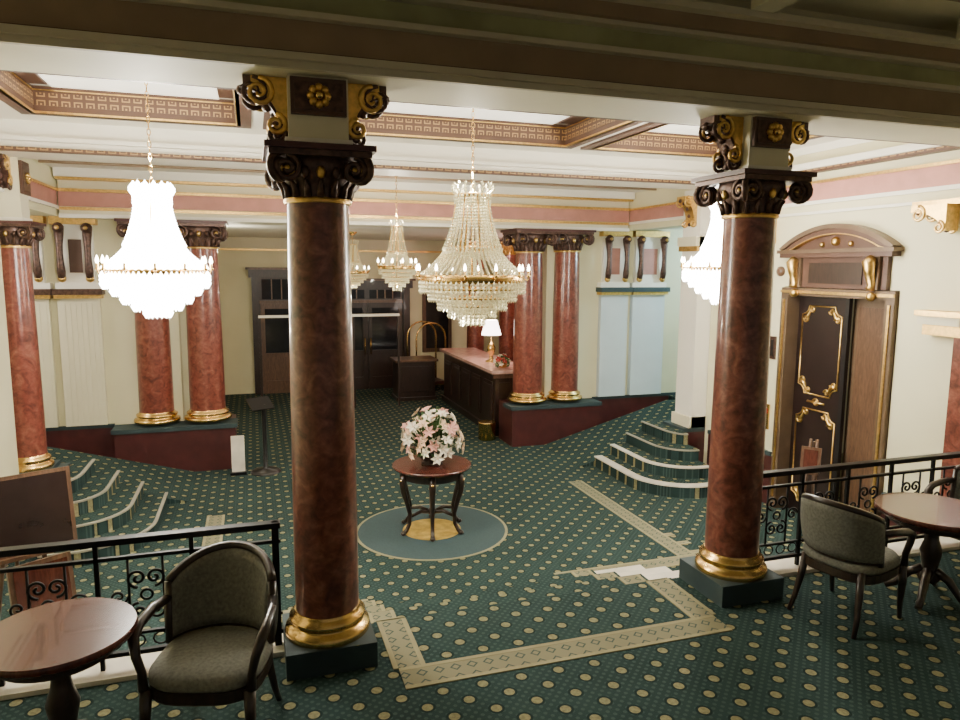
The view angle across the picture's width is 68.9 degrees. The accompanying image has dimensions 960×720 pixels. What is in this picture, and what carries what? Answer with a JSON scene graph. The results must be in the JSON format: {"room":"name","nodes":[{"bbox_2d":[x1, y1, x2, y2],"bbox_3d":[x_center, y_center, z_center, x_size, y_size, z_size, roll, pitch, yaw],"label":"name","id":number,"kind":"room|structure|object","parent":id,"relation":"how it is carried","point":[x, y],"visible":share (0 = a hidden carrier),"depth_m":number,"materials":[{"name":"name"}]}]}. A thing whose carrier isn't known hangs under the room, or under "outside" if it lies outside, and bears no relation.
{"room":"hotel lobby","nodes":[
{"label":"hotel lobby","id":0,"kind":"room"},
{"bbox_2d":[0,158,59,476],"bbox_3d":[-3.922,0.060,3.764,0.300,4.750,12.500,-2,8,-18],"label":"wall","id":1,"kind":"structure","parent":0,"point":[42,172],"depth_m":7.22,"materials":[{"name":"beige paint"}]},
{"bbox_2d":[0,178,58,208],"bbox_3d":[-4.551,-1.871,6.216,0.140,0.770,6.400,-2,8,-18],"label":"trim","id":2,"kind":"structure","parent":1,"relation":"attached to","point":[42,193],"depth_m":8.61,"materials":[{"name":"pink paint"}]},
{"bbox_2d":[30,215,184,425],"bbox_3d":[-6.913,-0.162,9.517,5.250,3.650,0.250,-2,8,-18],"label":"wall","id":3,"kind":"structure","parent":0,"point":[118,319],"depth_m":9.95,"materials":[{"name":"beige paint"}]},
{"bbox_2d":[30,216,108,427],"bbox_3d":[-5.861,-0.491,9.542,1.350,2.890,0.268,-2,8,-18],"label":"wall panel","id":4,"kind":"object","parent":3,"relation":"attached to","point":[78,294],"visible":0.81,"depth_m":9.65,"materials":[{"name":"beige paint"}]},
{"bbox_2d":[46,423,114,457],"bbox_3d":[-7.309,1.335,9.429,4.340,0.700,0.050,-2,8,-18],"label":"baseboard","id":5,"kind":"structure","parent":3,"relation":"attached to","point":[91,439],"depth_m":9.95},
{"bbox_2d":[180,303,189,414],"bbox_3d":[-5.338,-0.606,13.159,0.150,3.600,5.740,-2,8,-18],"label":"wall","id":6,"kind":"structure","parent":0,"point":[183,324],"depth_m":10.49,"materials":[{"name":"beige paint"}]},
{"bbox_2d":[217,250,499,394],"bbox_3d":[-2.448,-1.118,17.186,8.150,3.600,0.200,-2,8,-18],"label":"wall","id":7,"kind":"structure","parent":0,"point":[234,282],"depth_m":16.20,"materials":[{"name":"beige paint"}]},
{"bbox_2d":[245,267,289,394],"bbox_3d":[-4.585,-0.675,16.284,1.560,2.930,0.285,-2,8,-18],"label":"door","id":8,"kind":"structure","parent":7,"relation":"in","point":[269,285],"depth_m":16.23,"materials":[{"name":"brown wood"}]},
{"bbox_2d":[217,237,459,252],"bbox_3d":[-2.391,-2.740,16.828,7.850,0.290,0.100,-2,8,-18],"label":"trim","id":9,"kind":"structure","parent":7,"relation":"attached to","point":[231,243],"depth_m":16.62,"materials":[{"name":"beige paint"}]},
{"bbox_2d":[351,278,415,388],"bbox_3d":[-2.707,-0.619,16.905,2.310,2.680,0.285,-2,8,-18],"label":"door","id":10,"kind":"structure","parent":7,"relation":"in","point":[375,336],"depth_m":17.03,"materials":[{"name":"brown wood"}]},
{"bbox_2d":[422,284,451,351],"bbox_3d":[-1.073,-1.046,17.493,0.816,1.695,0.075,-2,8,-18],"label":"door","id":11,"kind":"structure","parent":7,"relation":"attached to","point":[430,313],"depth_m":17.48,"materials":[{"name":"brown wood"}]},
{"bbox_2d":[226,224,511,240],"bbox_3d":[-1.566,-2.586,14.202,8.300,0.100,5.800,-2,8,-18],"label":"ceiling","id":12,"kind":"structure","parent":0,"point":[234,230],"depth_m":13.49,"materials":[{"name":"white paint"}]},
{"bbox_2d":[350,232,369,287],"bbox_3d":[-2.377,-1.866,13.079,0.646,1.050,0.646,-2,8,-18],"label":"crystal chandelier","id":13,"kind":"object","parent":12,"relation":"hanging from","point":[354,253],"visible":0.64,"depth_m":13.00,"materials":[{"name":"clear glass"}]},
{"bbox_2d":[0,83,845,192],"bbox_3d":[-0.547,-2.482,7.491,8.560,0.440,6.410,-2,8,-18],"label":"ceiling","id":14,"kind":"structure","parent":0,"point":[6,112],"depth_m":8.08,"materials":[{"name":"white paint"}]},
{"bbox_2d":[94,83,213,318],"bbox_3d":[-2.499,-1.329,5.326,0.813,2.024,0.813,-6,10,-38],"label":"crystal chandelier","id":15,"kind":"object","parent":14,"relation":"hanging from","point":[153,238],"visible":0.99,"depth_m":5.21,"materials":[{"name":"clear glass"}]},
{"bbox_2d":[38,160,656,231],"bbox_3d":[-1.379,-2.293,10.113,8.530,0.630,2.100,-2,8,-18],"label":"entablature","id":16,"kind":"object","parent":14,"relation":"attached to","point":[101,194],"visible":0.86,"depth_m":10.38,"materials":[{"name":"beige paint"}]},
{"bbox_2d":[0,119,718,189],"bbox_3d":[-0.792,-2.381,8.278,8.530,0.350,0.660,-2,8,-18],"label":"beam","id":17,"kind":"structure","parent":14,"relation":"attached to","point":[27,139],"depth_m":7.91,"materials":[{"name":"white paint"}]},
{"bbox_2d":[377,176,416,290],"bbox_3d":[-1.110,-1.715,9.324,0.560,1.585,0.560,-2,8,-18],"label":"crystal chandelier","id":18,"kind":"object","parent":14,"relation":"hanging from","point":[394,278],"visible":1,"depth_m":9.27,"materials":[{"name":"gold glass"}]},
{"bbox_2d":[0,71,824,157],"bbox_3d":[-0.090,-2.317,6.157,7.680,0.246,3.050,-2,8,-18],"label":"coffer","id":19,"kind":"object","parent":14,"relation":"attached to","point":[78,97],"visible":0.33,"depth_m":7.08,"materials":[{"name":"brown paint"}]},
{"bbox_2d":[415,109,529,326],"bbox_3d":[-0.064,-1.356,6.119,1.033,2.129,1.033,-2,8,-18],"label":"crystal chandelier","id":20,"kind":"object","parent":14,"relation":"hanging from","point":[446,295],"visible":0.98,"depth_m":5.98,"materials":[{"name":"clear glass"}]},
{"bbox_2d":[680,203,723,304],"bbox_3d":[2.429,-1.532,6.910,0.813,1.974,0.813,-6,10,-38],"label":"crystal chandelier","id":21,"kind":"object","parent":14,"relation":"hanging from","point":[702,271],"visible":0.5,"depth_m":6.83,"materials":[{"name":"clear glass"}]},
{"bbox_2d":[0,385,959,719],"bbox_3d":[-0.790,1.558,8.699,16.280,0.770,19.500,-2,8,-18],"label":"floor","id":22,"kind":"structure","parent":0,"point":[776,662],"depth_m":4.67,"materials":[{"name":"teal carpet"}]},
{"bbox_2d":[0,153,69,473],"bbox_3d":[-4.961,-0.099,7.560,0.660,4.060,0.796,-2,8,-18],"label":"marble column","id":23,"kind":"structure","parent":22,"relation":"on","point":[18,232],"depth_m":7.42,"materials":[{"name":"red stone"}]},
{"bbox_2d":[0,466,77,618],"bbox_3d":[-3.710,1.538,5.636,0.720,1.340,0.573,-7,10,-43],"label":"cabinet","id":24,"kind":"object","parent":22,"relation":"on","point":[36,507],"visible":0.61,"depth_m":5.50,"materials":[{"name":"brown wood"}]},
{"bbox_2d":[6,551,76,614],"bbox_3d":[-3.207,1.832,5.034,0.573,0.923,0.400,6,9,37],"label":"lectern","id":25,"kind":"object","parent":22,"relation":"on","point":[16,583],"visible":0.32,"depth_m":4.86,"materials":[{"name":"wood"}]},
{"bbox_2d":[0,597,137,719],"bbox_3d":[-1.869,1.540,3.137,0.640,0.696,0.640,-2,8,-18],"label":"pedestal table","id":26,"kind":"object","parent":22,"relation":"on","point":[53,642],"visible":1,"depth_m":3.07,"materials":[{"name":"brown wood"}]},
{"bbox_2d":[37,458,167,567],"bbox_3d":[-4.076,1.604,7.711,0.980,0.656,1.750,-2,8,-18],"label":"steps","id":27,"kind":"structure","parent":22,"relation":"on","point":[104,506],"depth_m":7.65,"materials":[{"name":"teal carpet"}]},
{"bbox_2d":[47,447,197,503],"bbox_3d":[-5.118,1.428,9.017,2.650,0.650,1.360,-2,8,-18],"label":"ramp","id":28,"kind":"object","parent":22,"relation":"on","point":[179,484],"visible":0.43,"depth_m":9.38,"materials":[{"name":"teal carpet"}]},
{"bbox_2d":[0,633,284,700],"bbox_3d":[-2.370,1.777,3.901,2.460,0.028,0.230,-2,8,-18],"label":"marble curb","id":29,"kind":"object","parent":22,"relation":"on","point":[120,669],"visible":0.44,"depth_m":3.90,"materials":[{"name":"white stone"}]},
{"bbox_2d":[0,519,282,686],"bbox_3d":[-2.362,1.382,3.835,2.460,0.771,0.060,-2,8,-18],"label":"railing","id":30,"kind":"object","parent":29,"relation":"on","point":[273,525],"visible":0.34,"depth_m":3.94,"materials":[{"name":"metal"}]},
{"bbox_2d":[111,414,237,471],"bbox_3d":[-4.433,1.247,10.315,1.660,0.680,0.690,-2,8,-18],"label":"pedestal","id":31,"kind":"object","parent":22,"relation":"on","point":[185,445],"visible":0.74,"depth_m":10.03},
{"bbox_2d":[114,218,180,424],"bbox_3d":[-4.677,-0.538,9.991,0.707,2.860,0.707,-2,8,-18],"label":"marble column","id":32,"kind":"structure","parent":31,"relation":"on","point":[153,342],"depth_m":9.90,"materials":[{"name":"red stone"}]},
{"bbox_2d":[175,219,231,422],"bbox_3d":[-4.021,-0.561,10.202,0.755,2.860,0.755,-2,8,-18],"label":"marble column","id":33,"kind":"structure","parent":31,"relation":"on","point":[202,238],"depth_m":10.05,"materials":[{"name":"red stone"}]},
{"bbox_2d":[127,540,281,719],"bbox_3d":[-1.294,1.424,3.460,0.648,0.869,0.631,0,8,-1],"label":"armchair","id":34,"kind":"object","parent":22,"relation":"on","point":[220,602],"visible":1,"depth_m":3.47,"materials":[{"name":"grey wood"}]},
{"bbox_2d":[230,435,246,475],"bbox_3d":[-3.454,1.355,9.997,0.220,0.560,0.160,-2,8,-18],"label":"sign","id":35,"kind":"object","parent":22,"relation":"on","point":[237,442],"visible":1,"depth_m":9.97,"materials":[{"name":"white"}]},
{"bbox_2d":[246,396,280,475],"bbox_3d":[-3.109,1.082,10.052,0.451,1.093,0.420,-2,8,-18],"label":"sign stand","id":36,"kind":"object","parent":22,"relation":"on","point":[264,403],"visible":1,"depth_m":10.01,"materials":[{"name":"black metal"}]},
{"bbox_2d":[236,74,389,681],"bbox_3d":[-0.905,0.124,4.016,0.820,3.295,0.566,-2,8,-18],"label":"marble column","id":37,"kind":"structure","parent":22,"relation":"on","point":[314,153],"depth_m":3.85,"materials":[{"name":"red stone"}]},
{"bbox_2d":[0,0,959,146],"bbox_3d":[0.555,-1.855,4.138,8.560,0.635,0.730,-2,8,-18],"label":"beam","id":38,"kind":"structure","parent":37,"relation":"on","point":[676,62],"depth_m":3.91,"materials":[{"name":"beige paint"}]},
{"bbox_2d":[258,313,399,407],"bbox_3d":[-3.074,0.045,14.527,2.850,1.980,0.080,-2,8,-18],"label":"frame","id":39,"kind":"object","parent":22,"relation":"on","point":[390,314],"visible":0.69,"depth_m":14.60,"materials":[{"name":"white paint"}]},
{"bbox_2d":[389,355,437,401],"bbox_3d":[-1.504,0.409,15.895,0.970,0.920,0.720,-2,8,-18],"label":"desk","id":40,"kind":"object","parent":22,"relation":"on","point":[417,373],"visible":0.98,"depth_m":15.62,"materials":[{"name":"brown wood"}]},
{"bbox_2d":[407,321,445,389],"bbox_3d":[-1.295,-0.100,16.903,0.840,1.670,0.600,-4,9,-29],"label":"luggage cart","id":41,"kind":"object","parent":22,"relation":"on","point":[438,381],"visible":0.59,"depth_m":16.89,"materials":[{"name":"gold metal"}]},
{"bbox_2d":[357,504,507,560],"bbox_3d":[-0.545,1.922,7.948,1.720,0.008,1.720,-2,8,-18],"label":"medallion","id":42,"kind":"object","parent":22,"relation":"on","point":[380,533],"visible":0.85,"depth_m":7.78,"materials":[{"name":"teal carpet"}]},
{"bbox_2d":[392,455,470,541],"bbox_3d":[-0.543,1.540,7.897,0.890,0.767,0.890,-2,8,-18],"label":"table","id":43,"kind":"object","parent":42,"relation":"on","point":[452,469],"visible":0.95,"depth_m":7.69,"materials":[{"name":"brown wood"}]},
{"bbox_2d":[400,406,464,465],"bbox_3d":[-0.536,0.836,7.798,0.727,0.648,0.698,3,8,20],"label":"flower arrangement","id":44,"kind":"object","parent":43,"relation":"on","point":[433,439],"visible":1,"depth_m":7.64,"materials":[{"name":"white plant"}]},
{"bbox_2d":[202,480,698,622],"bbox_3d":[-0.444,1.964,7.637,5.260,0.006,3.020,-2,8,-18],"label":"carpet","id":45,"kind":"object","parent":22,"relation":"on","point":[680,551],"visible":0.42,"depth_m":7.71,"materials":[{"name":"beige carpet"}]},
{"bbox_2d":[440,347,512,435],"bbox_3d":[0.032,0.535,14.060,0.800,1.170,3.600,-2,8,-18],"label":"reception desk","id":46,"kind":"object","parent":22,"relation":"on","point":[474,387],"visible":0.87,"depth_m":13.49,"materials":[{"name":"brown wood"}]},
{"bbox_2d":[481,320,500,362],"bbox_3d":[0.214,-0.362,13.331,0.380,0.800,0.380,-2,8,-18],"label":"table lamp","id":47,"kind":"object","parent":46,"relation":"on","point":[491,328],"visible":0.94,"depth_m":13.20,"materials":[{"name":"white fabric"}]},
{"bbox_2d":[493,354,510,367],"bbox_3d":[0.401,0.009,12.600,0.327,0.257,0.330,2,8,16],"label":"flower arrangement","id":48,"kind":"object","parent":46,"relation":"on","point":[503,360],"visible":1,"depth_m":12.53,"materials":[{"name":"red plant"}]},
{"bbox_2d":[464,240,490,350],"bbox_3d":[-0.107,-0.987,16.378,0.629,3.580,0.629,-2,8,-18],"label":"marble column","id":49,"kind":"structure","parent":22,"relation":"on","point":[475,339],"depth_m":16.25,"materials":[{"name":"red stone"}]},
{"bbox_2d":[478,420,495,440],"bbox_3d":[0.120,1.222,12.102,0.320,0.320,0.320,-2,8,-18],"label":"waste bin","id":50,"kind":"object","parent":22,"relation":"on","point":[486,429],"visible":1,"depth_m":11.98,"materials":[{"name":"gold metal"}]},
{"bbox_2d":[499,240,515,360],"bbox_3d":[0.654,-1.014,16.623,0.629,3.580,0.629,-2,8,-18],"label":"marble column","id":51,"kind":"structure","parent":22,"relation":"on","point":[506,318],"depth_m":16.47,"materials":[{"name":"red stone"}]},
{"bbox_2d":[363,565,678,622],"bbox_3d":[0.278,1.912,5.585,3.020,0.654,1.278,-2,8,-18],"label":"staircase","id":52,"kind":"structure","parent":22,"relation":"on","point":[408,606],"depth_m":5.56,"materials":[{"name":"carpet"}]},
{"bbox_2d":[499,398,601,446],"bbox_3d":[1.198,1.043,12.128,1.660,0.680,0.690,-2,8,-18],"label":"pedestal","id":53,"kind":"object","parent":22,"relation":"on","point":[520,424],"visible":0.88,"depth_m":11.81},
{"bbox_2d":[500,228,559,403],"bbox_3d":[0.812,-0.736,11.759,0.755,2.860,0.755,-2,8,-18],"label":"marble column","id":54,"kind":"structure","parent":53,"relation":"on","point":[529,245],"depth_m":11.58,"materials":[{"name":"red stone"}]},
{"bbox_2d":[546,229,595,400],"bbox_3d":[1.468,-0.760,11.970,0.707,2.860,0.707,-2,8,-18],"label":"marble column","id":55,"kind":"structure","parent":53,"relation":"on","point":[565,328],"depth_m":11.79,"materials":[{"name":"red stone"}]},
{"bbox_2d":[377,578,731,689],"bbox_3d":[0.488,1.723,4.537,2.190,0.006,0.780,-2,8,-18],"label":"carpet","id":56,"kind":"object","parent":22,"relation":"on","point":[403,651],"visible":1,"depth_m":4.29,"materials":[{"name":"beige carpet"}]},
{"bbox_2d":[543,399,675,466],"bbox_3d":[2.521,1.153,11.477,2.650,0.650,1.360,-2,8,-18],"label":"ramp","id":57,"kind":"object","parent":22,"relation":"on","point":[580,448],"visible":0.36,"depth_m":11.54,"materials":[{"name":"teal carpet"}]},
{"bbox_2d":[594,420,708,497],"bbox_3d":[2.450,1.368,9.813,0.980,0.656,1.750,-2,8,-18],"label":"steps","id":58,"kind":"structure","parent":22,"relation":"on","point":[658,459],"depth_m":9.67,"materials":[{"name":"teal carpet"}]},
{"bbox_2d":[679,115,817,607],"bbox_3d":[1.830,0.025,4.897,0.820,3.295,0.566,-2,8,-18],"label":"marble column","id":59,"kind":"structure","parent":22,"relation":"on","point":[754,173],"depth_m":4.75,"materials":[{"name":"red stone"}]},
{"bbox_2d":[800,438,821,494],"bbox_3d":[3.723,1.411,7.852,0.200,1.107,0.573,5,9,33],"label":"sign","id":60,"kind":"object","parent":22,"relation":"on","point":[810,456],"visible":0.58,"depth_m":7.62,"materials":[{"name":"brown wood"}]},
{"bbox_2d":[787,493,916,639],"bbox_3d":[2.431,1.289,4.661,0.631,0.869,0.648,-4,9,-32],"label":"armchair","id":61,"kind":"object","parent":22,"relation":"on","point":[845,542],"visible":1,"depth_m":4.45,"materials":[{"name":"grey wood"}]},
{"bbox_2d":[765,536,959,576],"bbox_3d":[3.086,1.580,5.658,2.210,0.028,0.230,-2,8,-18],"label":"marble curb","id":62,"kind":"object","parent":22,"relation":"on","point":[786,567],"depth_m":5.67,"materials":[{"name":"white stone"}]},
{"bbox_2d":[759,451,959,564],"bbox_3d":[3.093,1.185,5.592,2.210,0.771,0.060,-2,8,-18],"label":"railing","id":63,"kind":"object","parent":62,"relation":"on","point":[848,466],"visible":0.4,"depth_m":5.47,"materials":[{"name":"metal"}]},
{"bbox_2d":[874,492,959,610],"bbox_3d":[3.158,1.359,4.905,0.740,0.656,0.740,-2,8,-18],"label":"pedestal table","id":64,"kind":"object","parent":22,"relation":"on","point":[935,516],"visible":1,"depth_m":4.85,"materials":[{"name":"brown wood"}]},
{"bbox_2d":[924,464,959,539],"bbox_3d":[3.816,1.213,5.306,0.631,0.869,0.648,-4,9,-29],"label":"armchair","id":65,"kind":"object","parent":22,"relation":"on","point":[954,480],"visible":0.32,"depth_m":5.50,"materials":[{"name":"brown wood"}]},
{"bbox_2d":[542,229,682,399],"bbox_3d":[3.580,-0.541,12.896,5.250,3.650,0.250,-2,8,-18],"label":"wall","id":66,"kind":"structure","parent":0,"point":[591,255],"depth_m":12.26,"materials":[{"name":"beige paint"}]},
{"bbox_2d":[596,231,669,396],"bbox_3d":[2.691,-0.800,12.296,1.350,2.890,0.268,-2,8,-18],"label":"wall panel","id":67,"kind":"object","parent":66,"relation":"attached to","point":[647,292],"visible":1,"depth_m":12.31,"materials":[{"name":"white paint"}]},
{"bbox_2d":[592,392,675,423],"bbox_3d":[4.050,0.925,13.087,4.340,0.700,0.050,-2,8,-18],"label":"baseboard","id":68,"kind":"structure","parent":66,"relation":"attached to","point":[612,407],"depth_m":12.59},
{"bbox_2d":[663,190,710,461],"bbox_3d":[3.091,-0.385,10.159,0.769,4.050,0.530,-2,8,-18],"label":"wall pier","id":69,"kind":"object","parent":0,"point":[689,415],"visible":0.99,"depth_m":9.99,"materials":[{"name":"white paint"}]},
{"bbox_2d":[628,141,959,494],"bbox_3d":[4.526,-0.245,6.484,0.300,4.750,12.500,-2,8,-18],"label":"wall","id":70,"kind":"structure","parent":0,"point":[926,274],"depth_m":6.93,"materials":[{"name":"beige paint"}]},
{"bbox_2d":[766,404,769,428],"bbox_3d":[3.620,0.712,8.861,0.029,0.320,0.100,-2,8,-18],"label":"panel","id":71,"kind":"object","parent":70,"relation":"attached to","point":[768,405],"visible":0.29,"depth_m":8.82,"materials":[{"name":"gold metal"}]},
{"bbox_2d":[769,336,776,358],"bbox_3d":[3.639,-0.154,8.699,0.034,0.280,0.080,-2,8,-18],"label":"indicator","id":72,"kind":"object","parent":70,"relation":"attached to","point":[773,339],"visible":1,"depth_m":8.68,"materials":[{"name":"brown metal"}]},
{"bbox_2d":[776,266,784,275],"bbox_3d":[3.654,-1.079,8.527,0.050,0.120,0.120,-2,8,-18],"label":"bell","id":73,"kind":"object","parent":70,"relation":"attached to","point":[780,271],"visible":1,"depth_m":8.50,"materials":[{"name":"brown metal"}]},
{"bbox_2d":[629,138,959,224],"bbox_3d":[3.478,-2.161,8.802,0.140,0.770,6.400,-2,8,-18],"label":"trim","id":74,"kind":"structure","parent":70,"relation":"attached to","point":[944,175],"depth_m":7.28,"materials":[{"name":"pink paint"}]},
{"bbox_2d":[707,430,923,538],"bbox_3d":[3.840,1.570,8.253,0.045,0.680,3.760,-2,8,-18],"label":"baseboard","id":75,"kind":"structure","parent":70,"relation":"attached to","point":[767,454],"depth_m":8.87,"materials":[{"name":"red stone"}]},
{"bbox_2d":[768,223,904,516],"bbox_3d":[3.969,0.223,7.881,0.494,3.450,1.620,-2,8,-18],"label":"elevator door","id":76,"kind":"structure","parent":70,"relation":"in","point":[829,266],"depth_m":7.88,"materials":[{"name":"brown wood"}]},
{"bbox_2d":[910,198,959,233],"bbox_3d":[4.241,-1.314,6.407,0.213,0.315,0.700,-2,8,-18],"label":"wall bracket","id":77,"kind":"object","parent":70,"relation":"attached to","point":[946,212],"visible":1,"depth_m":6.35,"materials":[{"name":"gold metal"}]},
{"bbox_2d":[914,310,959,337],"bbox_3d":[4.277,-0.337,6.476,0.169,0.230,0.460,-2,8,-18],"label":"crown molding","id":78,"kind":"structure","parent":70,"relation":"attached to","point":[934,322],"depth_m":6.45,"materials":[{"name":"beige paint"}]},
{"bbox_2d":[939,338,959,496],"bbox_3d":[4.368,0.979,6.374,0.149,2.350,0.340,-2,8,-18],"label":"pilaster","id":79,"kind":"object","parent":70,"relation":"attached to","point":[952,427],"visible":0.19,"depth_m":6.37,"materials":[{"name":"red stone"}]},
{"bbox_2d":[739,0,959,38],"bbox_3d":[1.054,-1.787,1.325,9.340,0.230,5.300,-2,8,-18],"label":"ceiling","id":80,"kind":"structure","parent":0,"point":[944,15],"depth_m":4.38,"materials":[{"name":"beige paint"}]},
{"bbox_2d":[842,290,894,452],"bbox_3d":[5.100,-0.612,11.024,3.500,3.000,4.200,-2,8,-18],"label":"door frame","id":81,"kind":"structure","parent":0,"point":[892,290],"depth_m":8.74,"materials":[{"name":"black wood"}]}
]}

